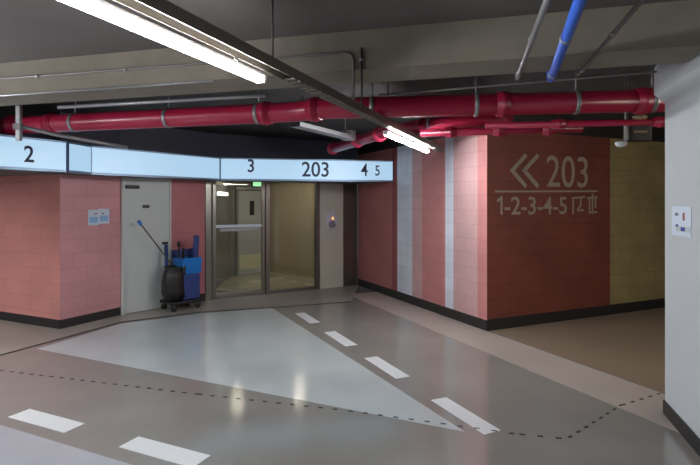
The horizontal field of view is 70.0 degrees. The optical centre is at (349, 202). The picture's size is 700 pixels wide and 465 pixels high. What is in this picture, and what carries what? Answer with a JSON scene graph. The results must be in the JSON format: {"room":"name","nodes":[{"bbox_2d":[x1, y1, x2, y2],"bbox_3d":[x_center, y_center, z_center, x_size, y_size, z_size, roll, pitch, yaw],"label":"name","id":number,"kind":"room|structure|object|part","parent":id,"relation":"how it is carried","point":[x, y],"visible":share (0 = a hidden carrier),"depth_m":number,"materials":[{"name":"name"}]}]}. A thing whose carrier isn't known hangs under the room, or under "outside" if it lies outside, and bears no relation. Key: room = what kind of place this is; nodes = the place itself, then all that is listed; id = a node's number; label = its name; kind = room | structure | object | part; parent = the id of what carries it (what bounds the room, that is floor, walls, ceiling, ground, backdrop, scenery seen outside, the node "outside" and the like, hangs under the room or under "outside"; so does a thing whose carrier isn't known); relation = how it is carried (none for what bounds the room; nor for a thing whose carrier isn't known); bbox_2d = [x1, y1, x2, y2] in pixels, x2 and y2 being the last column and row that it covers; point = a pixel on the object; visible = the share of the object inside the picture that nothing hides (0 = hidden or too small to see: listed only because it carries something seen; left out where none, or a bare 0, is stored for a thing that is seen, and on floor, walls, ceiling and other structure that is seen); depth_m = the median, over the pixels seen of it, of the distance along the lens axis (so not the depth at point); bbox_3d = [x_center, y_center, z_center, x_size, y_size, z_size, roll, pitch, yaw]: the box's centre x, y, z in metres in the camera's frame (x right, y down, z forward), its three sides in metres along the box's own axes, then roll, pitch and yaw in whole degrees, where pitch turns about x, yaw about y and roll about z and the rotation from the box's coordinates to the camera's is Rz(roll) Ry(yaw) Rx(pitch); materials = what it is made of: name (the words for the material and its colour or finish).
{"room":"parking garage","nodes":[
{"label":"parking garage","id":0,"kind":"room"},
{"bbox_2d":[0,112,59,319],"bbox_3d":[-6.138,0.235,7.889,5.000,2.930,0.200,0,0,25],"label":"wall","id":1,"kind":"structure","parent":0,"point":[29,204],"depth_m":7.01,"materials":[{"name":"pink paint"}]},
{"bbox_2d":[0,311,59,328],"bbox_3d":[-6.183,1.639,7.793,5.000,0.119,0.012,0,0,25],"label":"baseboard","id":2,"kind":"structure","parent":1,"relation":"attached to","point":[26,319],"depth_m":6.99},
{"bbox_2d":[60,112,119,319],"bbox_3d":[-3.791,0.235,7.212,0.200,2.930,0.943,0,0,27],"label":"wall","id":3,"kind":"structure","parent":0,"point":[89,254],"depth_m":7.12,"materials":[{"name":"pink paint"}]},
{"bbox_2d":[60,307,120,328],"bbox_3d":[-3.696,1.639,7.165,0.012,0.119,0.943,0,0,27],"label":"baseboard","id":4,"kind":"structure","parent":3,"relation":"attached to","point":[91,317],"depth_m":7.12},
{"bbox_2d":[88,210,98,224],"bbox_3d":[-3.686,0.208,7.188,0.006,0.221,0.168,0,0,26],"label":"notice sheet","id":5,"kind":"object","parent":3,"relation":"attached to","point":[93,215],"visible":1,"depth_m":7.19,"materials":[{"name":"white paper"}]},
{"bbox_2d":[89,217,97,222],"bbox_3d":[-3.684,0.242,7.187,0.002,0.089,0.135,0,0,27],"label":"print","id":6,"kind":"object","parent":5,"relation":"attached to","point":[91,219],"depth_m":7.18},
{"bbox_2d":[98,209,108,223],"bbox_3d":[-3.611,0.194,7.338,0.006,0.217,0.177,0,0,27],"label":"notice sheet","id":7,"kind":"object","parent":3,"relation":"attached to","point":[103,213],"visible":1,"depth_m":7.33,"materials":[{"name":"white paper"}]},
{"bbox_2d":[100,213,107,221],"bbox_3d":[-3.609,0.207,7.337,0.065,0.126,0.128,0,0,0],"label":"print","id":8,"kind":"object","parent":7,"relation":"attached to","point":[103,216],"depth_m":7.34},
{"bbox_2d":[120,128,204,313],"bbox_3d":[-3.086,0.235,8.219,0.200,2.930,1.484,0,0,40],"label":"wall","id":9,"kind":"structure","parent":0,"point":[187,196],"depth_m":8.39,"materials":[{"name":"paint"}]},
{"bbox_2d":[121,177,170,314],"bbox_3d":[-3.192,0.655,7.883,0.088,2.090,0.809,0,0,40],"label":"door","id":10,"kind":"structure","parent":9,"relation":"in","point":[147,200],"depth_m":7.84,"materials":[{"name":"paint"}]},
{"bbox_3d":[-3.456,0.655,7.599,0.055,2.090,0.035,0,0,40],"label":"frame","id":11,"kind":"part","parent":10,"relation":"part of","materials":[{"name":"paint"}]},
{"bbox_3d":[-3.205,-0.370,7.894,0.055,0.040,0.774,0,0,40],"label":"frame","id":12,"kind":"part","parent":10,"relation":"part of","materials":[{"name":"paint"}]},
{"bbox_3d":[-2.954,0.655,8.188,0.055,2.090,0.035,0,0,40],"label":"frame","id":13,"kind":"part","parent":10,"relation":"part of","materials":[{"name":"paint"}]},
{"bbox_2d":[193,293,204,302],"bbox_3d":[-2.737,1.635,8.463,0.012,0.129,0.659,0,0,40],"label":"baseboard","id":14,"kind":"structure","parent":9,"relation":"attached to","point":[202,295],"depth_m":8.67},
{"bbox_2d":[211,181,230,291],"bbox_3d":[-2.737,0.425,10.229,0.120,2.550,2.740,0,0,-3],"label":"wall","id":15,"kind":"structure","parent":0,"point":[223,203],"depth_m":10.58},
{"bbox_2d":[216,191,227,195],"bbox_3d":[-2.644,-0.190,10.365,0.067,0.090,0.980,0,0,-3],"label":"wall light","id":16,"kind":"object","parent":15,"relation":"attached to","point":[218,193],"visible":0.98,"depth_m":10.13,"materials":[{"name":"white plastic"}]},
{"bbox_2d":[231,181,260,275],"bbox_3d":[-2.412,0.425,12.018,1.082,2.550,0.120,0,0,-44],"label":"wall","id":17,"kind":"structure","parent":0,"point":[234,184],"depth_m":11.64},
{"bbox_2d":[235,187,260,275],"bbox_3d":[-2.337,0.662,11.972,0.900,2.065,0.060,0,0,-44],"label":"door","id":18,"kind":"structure","parent":17,"relation":"in","point":[247,203],"depth_m":11.87,"materials":[{"name":"grey paint"}]},
{"bbox_3d":[-2.640,0.680,11.681,0.060,2.030,0.060,0,0,-44],"label":"frame","id":19,"kind":"part","parent":18,"relation":"part of","materials":[{"name":"grey metal"}]},
{"bbox_3d":[-2.337,-0.340,11.972,0.900,0.060,0.060,0,0,-44],"label":"frame","id":20,"kind":"part","parent":18,"relation":"part of","materials":[{"name":"grey metal"}]},
{"bbox_3d":[-2.327,1.400,11.961,0.740,0.340,0.012,0,0,-44],"label":"kick plate","id":21,"kind":"part","parent":18,"relation":"part of","materials":[{"name":"beige metal"}]},
{"bbox_3d":[-2.342,0.120,11.949,0.120,0.340,0.012,0,0,-44],"label":"vision panel","id":22,"kind":"part","parent":18,"relation":"part of","materials":[{"name":"black glass"}]},
{"bbox_2d":[251,182,260,186],"bbox_3d":[-2.232,-0.460,12.035,0.300,0.140,0.055,0,0,-44],"label":"exit sign","id":23,"kind":"object","parent":17,"relation":"attached to","point":[253,184],"visible":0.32,"depth_m":11.98,"materials":[{"name":"green plastic"}]},
{"bbox_2d":[205,132,357,159],"bbox_3d":[-1.220,-0.915,9.606,3.158,0.630,0.150,0,0,-31],"label":"wall","id":24,"kind":"structure","parent":0,"point":[216,144],"depth_m":9.33,"materials":[{"name":"paint"}]},
{"bbox_2d":[0,134,392,183],"bbox_3d":[-2.354,-0.565,7.761,6.831,0.380,3.837,0,0,-29],"label":"sign","id":25,"kind":"object","parent":24,"relation":"attached to","point":[28,156],"visible":1,"depth_m":7.51,"materials":[{"name":"blue"}]},
{"bbox_3d":[-3.962,-0.569,5.300,0.026,0.328,1.914,0,0,29],"label":"sign panel","id":26,"kind":"part","parent":25,"relation":"part of","materials":[{"name":"blue"}]},
{"bbox_3d":[-3.961,-0.744,5.299,0.036,0.022,1.926,0,0,29],"label":"trim","id":27,"kind":"part","parent":25,"relation":"part of","materials":[{"name":"white metal"}]},
{"bbox_3d":[-3.961,-0.390,5.299,0.036,0.030,1.926,0,0,29],"label":"trim","id":28,"kind":"part","parent":25,"relation":"part of","materials":[{"name":"white metal"}]},
{"bbox_3d":[-3.482,-0.565,6.144,0.050,0.380,0.030,0,0,9],"label":"seam post","id":29,"kind":"part","parent":25,"relation":"part of","materials":[{"name":"metal"}]},
{"bbox_3d":[-3.451,-0.390,6.372,0.036,0.030,0.460,0,0,9],"label":"trim","id":30,"kind":"part","parent":25,"relation":"part of","materials":[{"name":"white metal"}]},
{"bbox_3d":[-3.451,-0.744,6.372,0.036,0.022,0.460,0,0,9],"label":"trim","id":31,"kind":"part","parent":25,"relation":"part of","materials":[{"name":"white metal"}]},
{"bbox_3d":[-3.452,-0.569,6.372,0.026,0.328,0.448,0,0,9],"label":"sign panel","id":32,"kind":"part","parent":25,"relation":"part of","materials":[{"name":"blue"}]},
{"bbox_3d":[-2.786,-0.569,7.458,0.026,0.328,2.133,0,0,36],"label":"sign panel","id":33,"kind":"part","parent":25,"relation":"part of","materials":[{"name":"blue"}]},
{"bbox_3d":[-2.785,-0.744,7.457,0.036,0.022,2.145,0,0,36],"label":"trim","id":34,"kind":"part","parent":25,"relation":"part of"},
{"bbox_3d":[-2.785,-0.390,7.457,0.036,0.030,2.145,0,0,36],"label":"trim","id":35,"kind":"part","parent":25,"relation":"part of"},
{"bbox_3d":[-2.162,-0.565,8.312,0.030,0.380,0.050,0,0,-11],"label":"seam post","id":36,"kind":"part","parent":25,"relation":"part of","materials":[{"name":"metal"}]},
{"bbox_3d":[-0.701,-0.390,8.609,2.983,0.030,0.036,0,0,-11],"label":"trim","id":37,"kind":"part","parent":25,"relation":"part of","materials":[{"name":"white metal"}]},
{"bbox_3d":[-0.701,-0.744,8.609,2.983,0.022,0.036,0,0,-11],"label":"trim","id":38,"kind":"part","parent":25,"relation":"part of","materials":[{"name":"white metal"}]},
{"bbox_3d":[-0.701,-0.569,8.610,2.971,0.328,0.026,0,0,-11],"label":"sign panel","id":39,"kind":"part","parent":25,"relation":"part of","materials":[{"name":"blue"}]},
{"bbox_2d":[205,181,269,299],"bbox_3d":[-2.030,0.550,9.058,1.195,2.296,0.120,0,0,-31],"label":"door","id":40,"kind":"structure","parent":24,"relation":"attached to","point":[264,227],"depth_m":8.96,"materials":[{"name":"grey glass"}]},
{"bbox_3d":[-2.499,0.550,8.771,0.095,2.296,0.100,0,0,-31],"label":"frame","id":41,"kind":"part","parent":40,"relation":"part of","materials":[{"name":"metal"}]},
{"bbox_3d":[-2.010,1.640,9.070,0.861,0.080,0.045,0,0,-31],"label":"rail","id":42,"kind":"part","parent":40,"relation":"part of","materials":[{"name":"metal"}]},
{"bbox_3d":[-1.554,0.550,9.349,0.079,2.296,0.100,0,0,-31],"label":"frame","id":43,"kind":"part","parent":40,"relation":"part of","materials":[{"name":"metal"}]},
{"bbox_2d":[270,183,319,293],"bbox_3d":[-1.069,0.550,9.646,1.054,2.296,0.100,0,0,-31],"label":"window","id":44,"kind":"structure","parent":24,"relation":"attached to","point":[316,185],"depth_m":9.86,"materials":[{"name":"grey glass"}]},
{"bbox_3d":[-1.103,1.669,9.625,0.974,0.058,0.080,0,0,-31],"label":"frame","id":45,"kind":"part","parent":44,"relation":"part of","materials":[{"name":"metal"}]},
{"bbox_3d":[-0.652,0.550,9.900,0.078,2.296,0.100,0,0,-31],"label":"frame","id":46,"kind":"part","parent":44,"relation":"part of","materials":[{"name":"metal"}]},
{"bbox_2d":[270,182,356,282],"bbox_3d":[-0.917,0.425,11.465,2.763,2.550,0.120,0,0,42],"label":"wall","id":47,"kind":"structure","parent":0,"point":[291,204],"depth_m":11.78,"materials":[{"name":"beige paint"}]},
{"bbox_2d":[320,183,342,288],"bbox_3d":[-0.398,0.550,10.080,0.538,2.298,0.120,0,0,-31],"label":"wall pier","id":48,"kind":"object","parent":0,"point":[331,195],"visible":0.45,"depth_m":10.03,"materials":[{"name":"paint"}]},
{"bbox_2d":[326,211,336,229],"bbox_3d":[-0.364,0.351,10.003,0.250,0.400,0.043,0,0,-31],"label":"intercom panel","id":49,"kind":"object","parent":48,"relation":"attached to","point":[331,218],"visible":1,"depth_m":9.98,"materials":[{"name":"white"}]},
{"bbox_2d":[0,0,683,141],"bbox_3d":[0.000,-1.330,3.000,24.000,0.200,24.000,0,0,0],"label":"ceiling","id":50,"kind":"structure","parent":0,"point":[29,29],"depth_m":3.67,"materials":[{"name":"concrete"}]},
{"bbox_2d":[13,105,127,148],"bbox_3d":[-2.968,-0.925,5.390,1.117,0.610,0.108,0,0,-41],"label":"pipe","id":51,"kind":"object","parent":50,"relation":"hanging from","point":[18,126],"visible":0.81,"depth_m":5.15,"materials":[{"name":"metal"}]},
{"bbox_3d":[-2.958,-0.710,5.417,1.067,0.179,0.048,0,0,-43],"label":"arm","id":52,"kind":"part","parent":51,"relation":"part of","materials":[{"name":"metal"}]},
{"bbox_2d":[114,0,443,151],"bbox_3d":[-1.587,-0.981,-0.110,0.086,0.490,15.886,0,0,21],"label":"cable tray","id":53,"kind":"object","parent":50,"relation":"hanging from","point":[165,12],"visible":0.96,"depth_m":2.62,"materials":[{"name":"metal"}]},
{"bbox_2d":[59,0,266,83],"bbox_3d":[-0.848,-0.709,1.949,0.060,0.062,1.929,0,0,22],"label":"strip light","id":54,"kind":"object","parent":53,"relation":"attached to","point":[102,9],"visible":1,"depth_m":2.08,"materials":[{"name":"white plastic"}]},
{"bbox_3d":[-0.435,-1.013,2.814,0.011,0.426,0.011,0,0,22],"label":"hanger rod","id":55,"kind":"part","parent":53,"relation":"part of","materials":[{"name":"metal"}]},
{"bbox_2d":[383,130,428,152],"bbox_3d":[0.705,-0.709,5.889,0.060,0.062,1.907,0,0,22],"label":"strip light","id":56,"kind":"object","parent":53,"relation":"attached to","point":[387,133],"visible":1,"depth_m":5.61,"materials":[{"name":"white plastic"}]},
{"bbox_2d":[290,96,355,140],"bbox_3d":[-0.308,-1.038,6.213,0.160,0.385,1.341,0,0,29],"label":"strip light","id":57,"kind":"object","parent":50,"relation":"hanging from","point":[345,135],"visible":0.91,"depth_m":6.19,"materials":[{"name":"metal"}]},
{"bbox_2d":[0,65,664,135],"bbox_3d":[-0.305,-1.005,4.933,7.928,0.450,0.507,0,0,12],"label":"pipe","id":58,"kind":"object","parent":50,"relation":"hanging from","point":[642,100],"visible":0.91,"depth_m":4.64,"materials":[{"name":"red metal"}]},
{"bbox_3d":[1.156,-1.114,4.586,0.013,0.232,0.013,0,0,23],"label":"hanger rod","id":59,"kind":"part","parent":58,"relation":"part of","materials":[{"name":"metal"}]},
{"bbox_2d":[485,116,664,129],"bbox_3d":[2.325,-0.718,4.490,2.166,0.101,0.099,0,0,7],"label":"pipe","id":60,"kind":"object","parent":58,"relation":"attached to","point":[659,122],"visible":0.93,"depth_m":4.50,"materials":[{"name":"red metal"}]},
{"bbox_3d":[2.654,-1.114,4.399,0.013,0.232,0.013,0,0,22],"label":"hanger rod","id":61,"kind":"part","parent":58,"relation":"part of","materials":[{"name":"metal"}]},
{"bbox_2d":[0,0,699,105],"bbox_3d":[-2.825,-1.090,4.539,10.420,0.280,0.400,0,0,15],"label":"beam","id":62,"kind":"structure","parent":50,"relation":"attached to","point":[664,32],"depth_m":3.52,"materials":[{"name":"concrete"}]},
{"bbox_2d":[0,79,213,96],"bbox_3d":[-2.790,-0.943,4.323,3.600,0.020,0.020,0,0,15],"label":"conduit","id":63,"kind":"object","parent":62,"relation":"attached to","point":[199,81],"visible":1,"depth_m":4.09,"materials":[{"name":"metal"}]},
{"bbox_2d":[57,94,265,108],"bbox_3d":[-1.825,-0.950,4.695,2.219,0.033,0.033,0,0,14],"label":"conduit","id":64,"kind":"object","parent":62,"relation":"attached to","point":[249,95],"visible":1,"depth_m":4.66,"materials":[{"name":"metal"}]},
{"bbox_2d":[0,51,354,98],"bbox_3d":[-1.747,-0.921,4.031,3.686,0.361,0.030,0,0,15],"label":"conduit","id":65,"kind":"object","parent":62,"relation":"attached to","point":[342,52],"visible":0.81,"depth_m":3.92,"materials":[{"name":"metal"}]},
{"bbox_2d":[360,47,363,106],"bbox_3d":[0.082,-0.890,3.543,0.028,0.420,0.028,0,0,0],"label":"conduit","id":66,"kind":"object","parent":62,"relation":"attached to","point":[361,57],"visible":1,"depth_m":3.54,"materials":[{"name":"black plastic"}]},
{"bbox_2d":[327,94,512,154],"bbox_3d":[0.499,-1.007,6.480,0.513,0.447,3.711,0,0,-31],"label":"pipe","id":67,"kind":"object","parent":50,"relation":"hanging from","point":[377,135],"visible":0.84,"depth_m":5.64,"materials":[{"name":"red metal"}]},
{"bbox_2d":[420,126,582,137],"bbox_3d":[1.520,-0.738,5.103,1.590,0.126,0.123,0,0,11],"label":"pipe","id":68,"kind":"object","parent":67,"relation":"attached to","point":[451,131],"visible":0.77,"depth_m":5.09,"materials":[{"name":"red metal"}]},
{"bbox_2d":[515,0,549,79],"bbox_3d":[0.865,-1.052,2.184,0.042,0.347,3.024,0,0,14],"label":"conduit","id":69,"kind":"object","parent":50,"relation":"hanging from","point":[532,38],"visible":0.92,"depth_m":2.67,"materials":[{"name":"metal"}]},
{"bbox_2d":[546,0,586,81],"bbox_3d":[0.997,-1.038,2.159,0.068,0.375,3.114,0,0,17],"label":"pipe","id":70,"kind":"object","parent":50,"relation":"hanging from","point":[577,7],"visible":0.91,"depth_m":2.61,"materials":[{"name":"blue metal"}]},
{"bbox_2d":[576,0,644,75],"bbox_3d":[1.287,-1.059,2.142,0.036,0.334,2.937,0,0,13],"label":"conduit","id":71,"kind":"object","parent":50,"relation":"hanging from","point":[614,32],"visible":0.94,"depth_m":2.67,"materials":[{"name":"metal"}]},
{"bbox_2d":[615,80,651,146],"bbox_3d":[2.831,-0.892,5.010,0.358,0.675,0.220,0,0,0],"label":"dome camera","id":72,"kind":"object","parent":50,"relation":"attached to","point":[630,133],"visible":0.76,"depth_m":4.98,"materials":[{"name":"metal"}]},
{"bbox_2d":[654,52,699,102],"bbox_3d":[2.065,-1.015,1.064,0.770,0.430,6.030,0,0,15],"label":"beam","id":73,"kind":"structure","parent":50,"relation":"attached to","point":[670,80],"depth_m":3.65,"materials":[{"name":"paint"}]},
{"bbox_2d":[379,70,656,95],"bbox_3d":[1.420,-1.055,4.440,2.440,0.020,0.020,0,0,22],"label":"conduit","id":74,"kind":"object","parent":73,"relation":"attached to","point":[655,71],"visible":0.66,"depth_m":4.39,"materials":[{"name":"metal"}]},
{"bbox_2d":[343,184,355,285],"bbox_3d":[-0.043,0.550,10.344,0.339,2.298,0.100,0,0,-31],"label":"wall reveal","id":75,"kind":"structure","parent":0,"point":[349,190],"depth_m":10.31,"materials":[{"name":"paint"}]},
{"bbox_2d":[0,260,699,464],"bbox_3d":[0.176,1.798,3.000,24.352,0.204,24.000,0,0,0],"label":"floor","id":76,"kind":"structure","parent":0,"point":[356,374],"depth_m":4.61,"materials":[{"name":"paint"}]},
{"bbox_2d":[160,245,201,311],"bbox_3d":[-2.732,1.185,8.037,0.413,1.030,0.614,0,0,40],"label":"cart","id":77,"kind":"object","parent":76,"relation":"on","point":[180,284],"visible":1,"depth_m":7.94,"materials":[{"name":"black plastic"}]},
{"bbox_2d":[137,220,172,264],"bbox_3d":[-3.027,0.623,7.766,0.530,0.728,0.059,0,0,-36],"label":"mop","id":78,"kind":"object","parent":77,"relation":"in","point":[139,222],"visible":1,"depth_m":7.73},
{"bbox_3d":[-2.929,1.110,7.970,0.059,0.880,0.059,0,0,40],"label":"post","id":79,"kind":"part","parent":77,"relation":"part of","materials":[{"name":"blue plastic"}]},
{"bbox_2d":[177,241,179,257],"bbox_3d":[-2.756,0.830,8.053,0.048,0.420,0.048,0,0,0],"label":"broom","id":80,"kind":"object","parent":77,"relation":"in","point":[178,242],"visible":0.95,"depth_m":8.04,"materials":[{"name":"black plastic"}]},
{"bbox_2d":[192,235,198,257],"bbox_3d":[-2.534,0.915,8.217,0.050,0.772,0.126,0,0,40],"label":"brush","id":81,"kind":"object","parent":77,"relation":"in","point":[195,253],"visible":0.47,"depth_m":8.19,"materials":[{"name":"blue plastic"}]},
{"bbox_2d":[358,126,486,319],"bbox_3d":[1.084,0.235,8.544,0.200,2.930,4.076,0,0,-24],"label":"wall","id":82,"kind":"structure","parent":0,"point":[422,233],"depth_m":7.88,"materials":[{"name":"paint"}]},
{"bbox_2d":[357,278,486,330],"bbox_3d":[0.987,1.629,8.501,0.012,0.139,4.076,0,0,-24],"label":"baseboard","id":83,"kind":"structure","parent":82,"relation":"attached to","point":[468,319],"depth_m":7.88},
{"bbox_2d":[487,115,664,319],"bbox_3d":[5.871,0.235,8.601,9.000,2.930,0.206,0,0,-25],"label":"wall","id":84,"kind":"structure","parent":0,"point":[576,220],"depth_m":7.29,"materials":[{"name":"red paint"}]},
{"bbox_2d":[487,298,664,330],"bbox_3d":[5.914,1.625,8.508,9.000,0.149,0.012,0,0,-25],"label":"baseboard","id":85,"kind":"structure","parent":84,"relation":"attached to","point":[564,315],"depth_m":7.27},
{"bbox_2d":[665,82,699,437],"bbox_3d":[2.697,0.400,3.468,0.600,2.600,1.000,0,0,15],"label":"wall pillar","id":86,"kind":"structure","parent":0,"point":[682,111],"depth_m":3.65,"materials":[{"name":"paint"}]},
{"bbox_2d":[663,400,699,455],"bbox_3d":[2.693,1.645,3.475,0.612,0.109,1.012,0,0,15],"label":"baseboard","id":87,"kind":"structure","parent":86,"relation":"attached to","point":[672,416],"depth_m":3.64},
{"bbox_2d":[672,206,691,237],"bbox_3d":[2.439,0.135,3.687,0.008,0.217,0.377,0,0,15],"label":"notice sheet","id":88,"kind":"object","parent":86,"relation":"attached to","point":[681,216],"visible":1,"depth_m":3.66,"materials":[{"name":"white paper"}]},
{"bbox_2d":[676,224,689,232],"bbox_3d":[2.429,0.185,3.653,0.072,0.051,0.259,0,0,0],"label":"print","id":89,"kind":"object","parent":88,"relation":"attached to","point":[680,228],"depth_m":3.64}
]}

